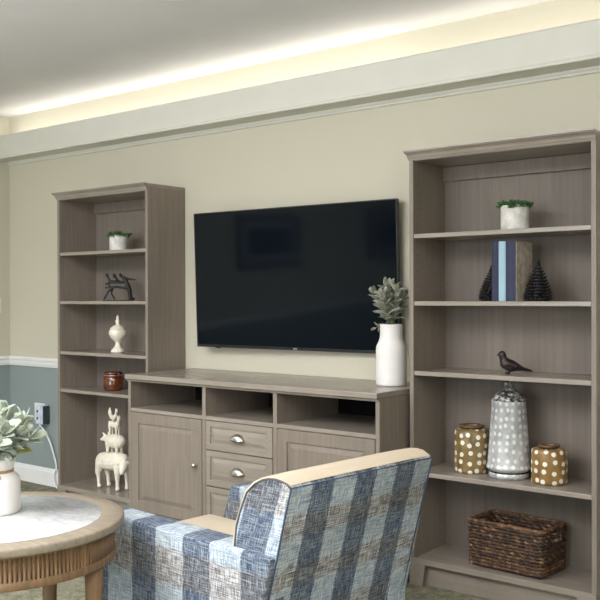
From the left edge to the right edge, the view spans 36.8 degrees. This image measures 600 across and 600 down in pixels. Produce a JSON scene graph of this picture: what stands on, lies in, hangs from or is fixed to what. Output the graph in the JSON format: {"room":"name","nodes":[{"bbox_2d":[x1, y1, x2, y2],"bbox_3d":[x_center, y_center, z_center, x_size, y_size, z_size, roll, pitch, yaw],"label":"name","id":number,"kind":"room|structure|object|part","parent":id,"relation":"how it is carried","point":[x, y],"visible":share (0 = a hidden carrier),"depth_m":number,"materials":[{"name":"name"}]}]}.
{"room":"care facility","nodes":[
{"label":"care facility","id":0,"kind":"room"},
{"bbox_2d":[0,116,9,405],"bbox_3d":[-4.513,-0.001,3.631,0.100,2.620,7.600,0,0,38],"label":"wall","id":1,"kind":"structure","parent":0,"point":[4,121],"depth_m":6.54,"materials":[{"name":"paint"}]},
{"bbox_2d":[0,356,9,364],"bbox_3d":[-4.447,0.454,3.613,0.026,0.064,7.550,0,0,38],"label":"trim","id":2,"kind":"structure","parent":1,"relation":"attached to","point":[4,360],"depth_m":6.52,"materials":[{"name":"paint"}]},
{"bbox_2d":[0,480,490,599],"bbox_3d":[-1.497,1.334,1.246,7.790,0.050,7.800,0,0,38],"label":"floor","id":3,"kind":"structure","parent":0,"point":[74,589],"depth_m":4.00,"materials":[{"name":"carpet"}]},
{"bbox_2d":[0,491,123,599],"bbox_3d":[-0.967,1.001,2.914,0.788,0.600,0.788,0,0,38],"label":"coffee table","id":4,"kind":"object","parent":3,"relation":"on","point":[54,538],"visible":0.94,"depth_m":2.76,"materials":[{"name":"brown wood"}]},
{"bbox_2d":[0,400,47,515],"bbox_3d":[-1.002,0.516,2.985,0.282,0.369,0.247,0,0,38],"label":"vase","id":5,"kind":"object","parent":4,"relation":"on","point":[14,427],"visible":1,"depth_m":2.95,"materials":[{"name":"white ceramic"}]},
{"bbox_3d":[-0.896,1.066,3.233,0.061,0.468,0.061,0,0,38],"label":"leg","id":6,"kind":"part","parent":4,"relation":"part of","materials":[{"name":"brown wood"}]},
{"bbox_3d":[-0.648,1.067,2.844,0.061,0.468,0.061,0,0,38],"label":"leg","id":7,"kind":"part","parent":4,"relation":"part of","materials":[{"name":"brown wood"}]},
{"bbox_2d":[51,182,185,507],"bbox_3d":[-1.128,0.308,5.582,0.864,1.970,0.337,0,0,38],"label":"bookcase","id":8,"kind":"object","parent":3,"relation":"on","point":[154,214],"visible":0.81,"depth_m":5.75,"materials":[{"name":"grey wood"}]},
{"bbox_3d":[-1.438,0.318,5.850,0.021,1.950,0.302,0,0,38],"label":"panel","id":9,"kind":"part","parent":8,"relation":"part of","materials":[{"name":"grey wood"}]},
{"bbox_3d":[-1.209,1.234,5.476,0.845,0.119,0.005,0,0,38],"label":"plinth frame","id":10,"kind":"part","parent":8,"relation":"part of","materials":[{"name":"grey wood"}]},
{"bbox_3d":[-1.117,0.571,5.592,0.800,0.020,0.289,0,0,38],"label":"shelf","id":11,"kind":"part","parent":8,"relation":"part of","materials":[{"name":"grey wood"}]},
{"bbox_3d":[-1.116,1.182,5.592,0.803,0.022,0.293,0,0,38],"label":"shelf","id":12,"kind":"part","parent":8,"relation":"part of","materials":[{"name":"grey wood"}]},
{"bbox_3d":[-1.225,-0.655,5.460,0.864,0.042,0.035,0,0,38],"label":"crown moulding","id":13,"kind":"part","parent":8,"relation":"part of","materials":[{"name":"grey wood"}]},
{"bbox_3d":[-1.118,0.016,5.590,0.800,0.020,0.289,0,0,38],"label":"shelf","id":14,"kind":"part","parent":8,"relation":"part of","materials":[{"name":"grey wood"}]},
{"bbox_3d":[-1.119,-0.290,5.589,0.800,0.020,0.289,0,0,38],"label":"shelf","id":15,"kind":"part","parent":8,"relation":"part of","materials":[{"name":"grey wood"}]},
{"bbox_3d":[-1.117,-0.644,5.592,0.803,0.024,0.298,0,0,38],"label":"panel","id":16,"kind":"part","parent":8,"relation":"part of","materials":[{"name":"grey wood"}]},
{"bbox_3d":[-1.117,0.333,5.591,0.800,0.020,0.289,0,0,38],"label":"shelf","id":17,"kind":"part","parent":8,"relation":"part of","materials":[{"name":"grey wood"}]},
{"bbox_2d":[95,408,128,490],"bbox_3d":[-1.155,0.920,5.591,0.318,0.498,0.124,0,0,38],"label":"animal figurine","id":18,"kind":"object","parent":8,"relation":"on","point":[116,461],"visible":0.98,"depth_m":5.56,"materials":[{"name":"beige ceramic"}]},
{"bbox_2d":[103,371,123,390],"bbox_3d":[-1.160,0.501,5.614,0.123,0.119,0.123,0,0,-12],"label":"jar","id":19,"kind":"object","parent":8,"relation":"on","point":[112,380],"visible":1,"depth_m":5.56,"materials":[{"name":"brown glass"}]},
{"bbox_3d":[-1.160,0.453,5.613,0.114,0.022,0.114,0,0,38],"label":"lid","id":20,"kind":"part","parent":19,"relation":"part of","materials":[{"name":"brown ceramic"}]},
{"bbox_2d":[109,315,126,352],"bbox_3d":[-1.126,0.207,5.579,0.111,0.232,0.111,0,0,38],"label":"urn","id":21,"kind":"object","parent":8,"relation":"on","point":[117,332],"visible":1,"depth_m":5.55,"materials":[{"name":"beige ceramic"}]},
{"bbox_3d":[-1.126,0.136,5.579,0.096,0.090,0.096,0,0,38],"label":"lid","id":22,"kind":"part","parent":21,"relation":"part of","materials":[{"name":"beige ceramic"}]},
{"bbox_2d":[109,329,126,352],"bbox_3d":[-1.126,0.252,5.579,0.111,0.142,0.111,0,0,38],"label":"bowl","id":23,"kind":"object","parent":21,"relation":"on","point":[117,335],"depth_m":5.55,"materials":[{"name":"beige ceramic"}]},
{"bbox_2d":[106,229,131,249],"bbox_3d":[-1.125,-0.368,5.566,0.182,0.134,0.156,0,0,38],"label":"potted succulent","id":24,"kind":"object","parent":8,"relation":"on","point":[118,240],"visible":0.98,"depth_m":5.52,"materials":[{"name":"ceramic"}]},
{"bbox_2d":[109,235,127,249],"bbox_3d":[-1.118,-0.349,5.570,0.112,0.098,0.112,0,0,38],"label":"pot","id":25,"kind":"object","parent":24,"relation":"on","point":[116,242],"depth_m":5.52,"materials":[{"name":"ceramic"}]},
{"bbox_2d":[103,273,135,300],"bbox_3d":[-1.114,-0.080,5.578,0.203,0.171,0.044,0,0,3],"label":"abstract sculpture","id":26,"kind":"object","parent":8,"relation":"on","point":[127,286],"visible":1,"depth_m":5.57,"materials":[{"name":"black metal"}]},
{"bbox_3d":[-1.036,-0.599,5.694,0.803,0.066,0.020,0,0,38],"label":"rail","id":27,"kind":"part","parent":8,"relation":"part of","materials":[{"name":"grey wood"}]},
{"bbox_3d":[-1.024,0.273,5.708,0.803,1.816,0.009,0,0,38],"label":"panel","id":28,"kind":"part","parent":8,"relation":"part of","materials":[{"name":"grey wood"}]},
{"bbox_3d":[-0.793,0.318,5.338,0.021,1.950,0.302,0,0,38],"label":"panel","id":29,"kind":"part","parent":8,"relation":"part of","materials":[{"name":"grey wood"}]},
{"bbox_2d":[125,368,409,580],"bbox_3d":[-0.152,0.851,4.677,1.665,0.886,0.544,0,0,38],"label":"media console","id":30,"kind":"object","parent":3,"relation":"on","point":[195,434],"visible":0.52,"depth_m":4.61,"materials":[{"name":"grey wood"}]},
{"bbox_3d":[-0.784,0.864,5.199,0.022,0.859,0.511,0,0,38],"label":"panel","id":31,"kind":"part","parent":30,"relation":"part of","materials":[{"name":"grey wood"}]},
{"bbox_3d":[-0.714,0.887,4.827,0.544,0.538,0.020,0,0,38],"label":"door","id":32,"kind":"part","parent":30,"relation":"part of","materials":[{"name":"grey wood"}]},
{"bbox_3d":[-0.301,1.054,4.501,0.446,0.202,0.020,0,0,38],"label":"drawer","id":33,"kind":"part","parent":30,"relation":"part of","materials":[{"name":"grey wood"}]},
{"bbox_3d":[-0.318,0.853,4.481,0.092,0.036,0.027,0,0,38],"label":"cup pull","id":34,"kind":"part","parent":30,"relation":"part of","materials":[{"name":"silver metal"}]},
{"bbox_3d":[-0.318,0.685,4.481,0.092,0.036,0.027,0,0,38],"label":"cup pull","id":35,"kind":"part","parent":30,"relation":"part of","materials":[{"name":"silver metal"}]},
{"bbox_3d":[-0.302,0.859,4.500,0.446,0.181,0.020,0,0,38],"label":"drawer","id":36,"kind":"part","parent":30,"relation":"part of","materials":[{"name":"grey wood"}]},
{"bbox_3d":[-0.302,0.691,4.499,0.446,0.147,0.020,0,0,38],"label":"drawer","id":37,"kind":"part","parent":30,"relation":"part of","materials":[{"name":"grey wood"}]},
{"bbox_3d":[-0.307,0.442,4.481,1.662,0.014,0.016,0,0,38],"label":"moulding","id":38,"kind":"part","parent":30,"relation":"part of","materials":[{"name":"grey wood"}]},
{"bbox_2d":[131,399,375,438],"bbox_3d":[-0.145,0.603,4.685,1.619,0.020,0.501,0,0,38],"label":"cubby shelf","id":39,"kind":"object","parent":30,"relation":"attached to","point":[338,423],"depth_m":4.57,"materials":[{"name":"grey wood"}]},
{"bbox_3d":[0.015,0.813,4.885,1.619,0.759,0.008,0,0,38],"label":"panel","id":40,"kind":"part","parent":30,"relation":"part of","materials":[{"name":"grey wood"}]},
{"bbox_3d":[0.117,0.886,4.168,0.561,0.538,0.020,0,0,38],"label":"door","id":41,"kind":"part","parent":30,"relation":"part of","materials":[{"name":"grey wood"}]},
{"bbox_2d":[369,277,409,386],"bbox_3d":[0.424,0.147,4.301,0.197,0.520,0.237,0,0,17],"label":"bottle vase","id":42,"kind":"object","parent":30,"relation":"on","point":[391,349],"visible":1,"depth_m":4.25,"materials":[{"name":"white ceramic"}]},
{"bbox_3d":[0.501,0.864,4.179,0.022,0.859,0.511,0,0,38],"label":"panel","id":43,"kind":"part","parent":30,"relation":"part of","materials":[{"name":"grey wood"}]},
{"bbox_2d":[103,448,432,599],"bbox_3d":[-0.169,0.910,3.266,1.080,0.776,0.754,0,0,44],"label":"armchair","id":44,"kind":"object","parent":3,"relation":"on","point":[345,529],"visible":0.9,"depth_m":2.93,"materials":[{"name":"fabric"}]},
{"bbox_3d":[-0.395,0.977,3.041,0.955,0.422,0.116,0,0,44],"label":"arm","id":45,"kind":"part","parent":44,"relation":"part of","materials":[{"name":"fabric"}]},
{"bbox_2d":[181,514,235,535],"bbox_3d":[-0.258,0.981,3.352,0.830,0.160,0.516,0,0,44],"label":"seat cushion","id":46,"kind":"object","parent":44,"relation":"on","point":[225,524],"depth_m":3.65,"materials":[{"name":"beige fabric"}]},
{"bbox_3d":[0.048,0.974,3.501,0.955,0.422,0.116,0,0,44],"label":"arm","id":47,"kind":"part","parent":44,"relation":"part of","materials":[{"name":"fabric"}]},
{"bbox_2d":[403,128,599,599],"bbox_3d":[0.919,0.308,3.957,0.883,1.970,0.337,0,0,38],"label":"bookcase","id":48,"kind":"object","parent":3,"relation":"on","point":[456,337],"visible":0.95,"depth_m":4.04,"materials":[{"name":"grey wood"}]},
{"bbox_3d":[0.602,0.318,4.231,0.021,1.950,0.302,0,0,38],"label":"panel","id":49,"kind":"part","parent":48,"relation":"part of","materials":[{"name":"grey wood"}]},
{"bbox_2d":[454,423,488,473],"bbox_3d":[0.781,0.672,4.107,0.161,0.211,0.161,0,0,38],"label":"jar","id":50,"kind":"object","parent":48,"relation":"on","point":[471,440],"visible":1,"depth_m":4.04,"materials":[{"name":"brown ceramic"}]},
{"bbox_2d":[478,265,491,300],"bbox_3d":[0.851,-0.075,4.015,0.117,0.160,0.117,0,0,38],"label":"bookend","id":51,"kind":"object","parent":48,"relation":"on","point":[486,291],"visible":0.56,"depth_m":3.99,"materials":[{"name":"black metal"}]},
{"bbox_2d":[492,242,498,300],"bbox_3d":[0.889,-0.123,3.949,0.031,0.256,0.167,0,0,38],"label":"book","id":52,"kind":"object","parent":48,"relation":"on","point":[495,245],"visible":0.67,"depth_m":3.88,"materials":[{"name":"blue paper"}]},
{"bbox_3d":[0.823,-0.655,3.836,0.883,0.042,0.035,0,0,38],"label":"crown moulding","id":53,"kind":"part","parent":48,"relation":"part of","materials":[{"name":"grey wood"}]},
{"bbox_3d":[0.931,-0.645,3.968,0.822,0.024,0.298,0,0,38],"label":"panel","id":54,"kind":"part","parent":48,"relation":"part of","materials":[{"name":"grey wood"}]},
{"bbox_2d":[499,241,505,300],"bbox_3d":[0.914,-0.123,3.928,0.032,0.256,0.167,0,0,38],"label":"book","id":55,"kind":"object","parent":48,"relation":"on","point":[502,244],"visible":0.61,"depth_m":3.86,"materials":[{"name":"blue paper"}]},
{"bbox_3d":[0.930,0.332,3.966,0.819,0.020,0.289,0,0,38],"label":"shelf","id":56,"kind":"part","parent":48,"relation":"part of","materials":[{"name":"grey wood"}]},
{"bbox_3d":[0.929,0.015,3.965,0.819,0.020,0.289,0,0,38],"label":"shelf","id":57,"kind":"part","parent":48,"relation":"part of","materials":[{"name":"grey wood"}]},
{"bbox_3d":[0.928,-0.291,3.964,0.819,0.020,0.289,0,0,38],"label":"shelf","id":58,"kind":"part","parent":48,"relation":"part of","materials":[{"name":"grey wood"}]},
{"bbox_3d":[0.839,1.234,3.851,0.864,0.119,0.005,0,0,38],"label":"plinth frame","id":59,"kind":"part","parent":48,"relation":"part of","materials":[{"name":"grey wood"}]},
{"bbox_3d":[0.931,1.182,3.968,0.822,0.022,0.293,0,0,38],"label":"shelf","id":60,"kind":"part","parent":48,"relation":"part of","materials":[{"name":"grey wood"}]},
{"bbox_2d":[486,381,530,479],"bbox_3d":[0.919,0.568,3.974,0.197,0.420,0.197,0,0,38],"label":"vase","id":61,"kind":"object","parent":48,"relation":"on","point":[508,449],"visible":0.98,"depth_m":3.90,"materials":[{"name":"ceramic"}]},
{"bbox_3d":[0.931,0.788,3.968,0.819,0.020,0.289,0,0,38],"label":"shelf","id":62,"kind":"part","parent":48,"relation":"part of","materials":[{"name":"grey wood"}]},
{"bbox_2d":[496,351,531,373],"bbox_3d":[0.933,0.271,3.932,0.155,0.100,0.068,0,0,4],"label":"bird figurine","id":63,"kind":"object","parent":48,"relation":"on","point":[510,365],"visible":1,"depth_m":3.92,"materials":[{"name":"brown metal"}]},
{"bbox_2d":[495,199,533,228],"bbox_3d":[0.937,-0.372,3.939,0.166,0.143,0.168,0,0,1],"label":"potted succulent","id":64,"kind":"object","parent":48,"relation":"on","point":[513,215],"visible":0.99,"depth_m":3.89,"materials":[{"name":"ceramic"}]},
{"bbox_2d":[501,204,528,228],"bbox_3d":[0.937,-0.356,3.939,0.121,0.110,0.121,0,0,38],"label":"pot","id":65,"kind":"object","parent":64,"relation":"on","point":[513,216],"depth_m":3.89,"materials":[{"name":"ceramic"}]},
{"bbox_2d":[467,509,566,578],"bbox_3d":[0.951,1.066,3.963,0.385,0.208,0.247,0,0,42],"label":"woven basket","id":66,"kind":"object","parent":48,"relation":"on","point":[533,546],"visible":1,"depth_m":3.88,"materials":[{"name":"brown wicker"}]},
{"bbox_3d":[1.012,-0.599,4.070,0.822,0.066,0.020,0,0,38],"label":"rail","id":67,"kind":"part","parent":48,"relation":"part of","materials":[{"name":"grey wood"}]},
{"bbox_3d":[1.023,0.272,4.084,0.822,1.816,0.009,0,0,38],"label":"panel","id":68,"kind":"part","parent":48,"relation":"part of","materials":[{"name":"grey wood"}]},
{"bbox_2d":[506,241,531,300],"bbox_3d":[0.947,-0.123,3.902,0.049,0.256,0.167,0,0,38],"label":"book","id":69,"kind":"object","parent":48,"relation":"on","point":[518,253],"visible":0.88,"depth_m":3.85,"materials":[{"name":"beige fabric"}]},
{"bbox_2d":[524,259,552,300],"bbox_3d":[1.018,-0.086,3.857,0.118,0.182,0.119,0,0,38],"label":"bookend","id":70,"kind":"object","parent":48,"relation":"on","point":[537,289],"visible":0.99,"depth_m":3.83,"materials":[{"name":"black metal"}]},
{"bbox_2d":[531,443,567,485],"bbox_3d":[1.062,0.696,3.848,0.152,0.163,0.152,0,0,38],"label":"jar","id":71,"kind":"object","parent":48,"relation":"on","point":[549,461],"visible":1,"depth_m":3.79,"materials":[{"name":"orange ceramic"}]},
{"bbox_3d":[1.262,0.318,3.707,0.021,1.950,0.302,0,0,38],"label":"panel","id":72,"kind":"part","parent":48,"relation":"part of","materials":[{"name":"grey wood"}]},
{"bbox_2d":[0,0,552,117],"bbox_3d":[-1.505,-1.336,1.237,7.790,0.050,7.800,0,0,38],"label":"ceiling","id":73,"kind":"structure","parent":0,"point":[54,53],"depth_m":4.50,"materials":[{"name":"paint"}]},
{"bbox_2d":[9,0,599,469],"bbox_3d":[0.892,-0.018,4.258,7.790,2.620,0.100,0,0,38],"label":"wall","id":74,"kind":"structure","parent":0,"point":[356,155],"depth_m":4.99,"materials":[{"name":"paint"}]},
{"bbox_2d":[9,356,57,367],"bbox_3d":[-1.741,0.438,6.268,0.962,0.064,0.026,0,0,38],"label":"trim","id":75,"kind":"structure","parent":74,"relation":"attached to","point":[14,360],"depth_m":6.37,"materials":[{"name":"paint"}]},
{"bbox_2d":[13,462,57,486],"bbox_3d":[-1.735,1.233,6.276,0.962,0.120,0.014,0,0,38],"label":"baseboard","id":76,"kind":"structure","parent":74,"relation":"attached to","point":[27,472],"depth_m":6.37,"materials":[{"name":"paint"}]},
{"bbox_2d":[34,403,44,419],"bbox_3d":[-1.832,0.788,6.354,0.120,0.124,0.008,0,0,38],"label":"wall outlet","id":77,"kind":"object","parent":74,"relation":"attached to","point":[35,404],"visible":0.2,"depth_m":6.38,"materials":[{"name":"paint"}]},
{"bbox_2d":[35,404,56,487],"bbox_3d":[-1.631,1.013,6.155,0.502,0.562,0.058,0,0,38],"label":"power adapter","id":78,"kind":"object","parent":74,"relation":"attached to","point":[42,411],"visible":0.83,"depth_m":6.25,"materials":[{"name":"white plastic"}]},
{"bbox_3d":[-1.629,1.074,6.157,0.502,0.440,0.026,0,0,38],"label":"cord","id":79,"kind":"part","parent":78,"relation":"part of","materials":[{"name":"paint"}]},
{"bbox_2d":[194,198,400,353],"bbox_3d":[-0.051,-0.113,4.857,1.346,0.775,0.067,0,0,36],"label":"television","id":80,"kind":"object","parent":74,"relation":"attached to","point":[300,278],"visible":0.84,"depth_m":4.81,"materials":[{"name":"black plastic"}]},
{"bbox_3d":[-0.054,-0.116,4.853,1.346,0.770,0.022,0,2,36],"label":"casing","id":81,"kind":"part","parent":80,"relation":"part of","materials":[{"name":"black plastic"}]},
{"bbox_2d":[0,18,599,165],"bbox_3d":[0.806,-1.068,4.150,7.590,0.184,0.165,0,0,38],"label":"trim","id":82,"kind":"structure","parent":74,"relation":"attached to","point":[570,50],"depth_m":4.57,"materials":[{"name":"paint"}]}
]}

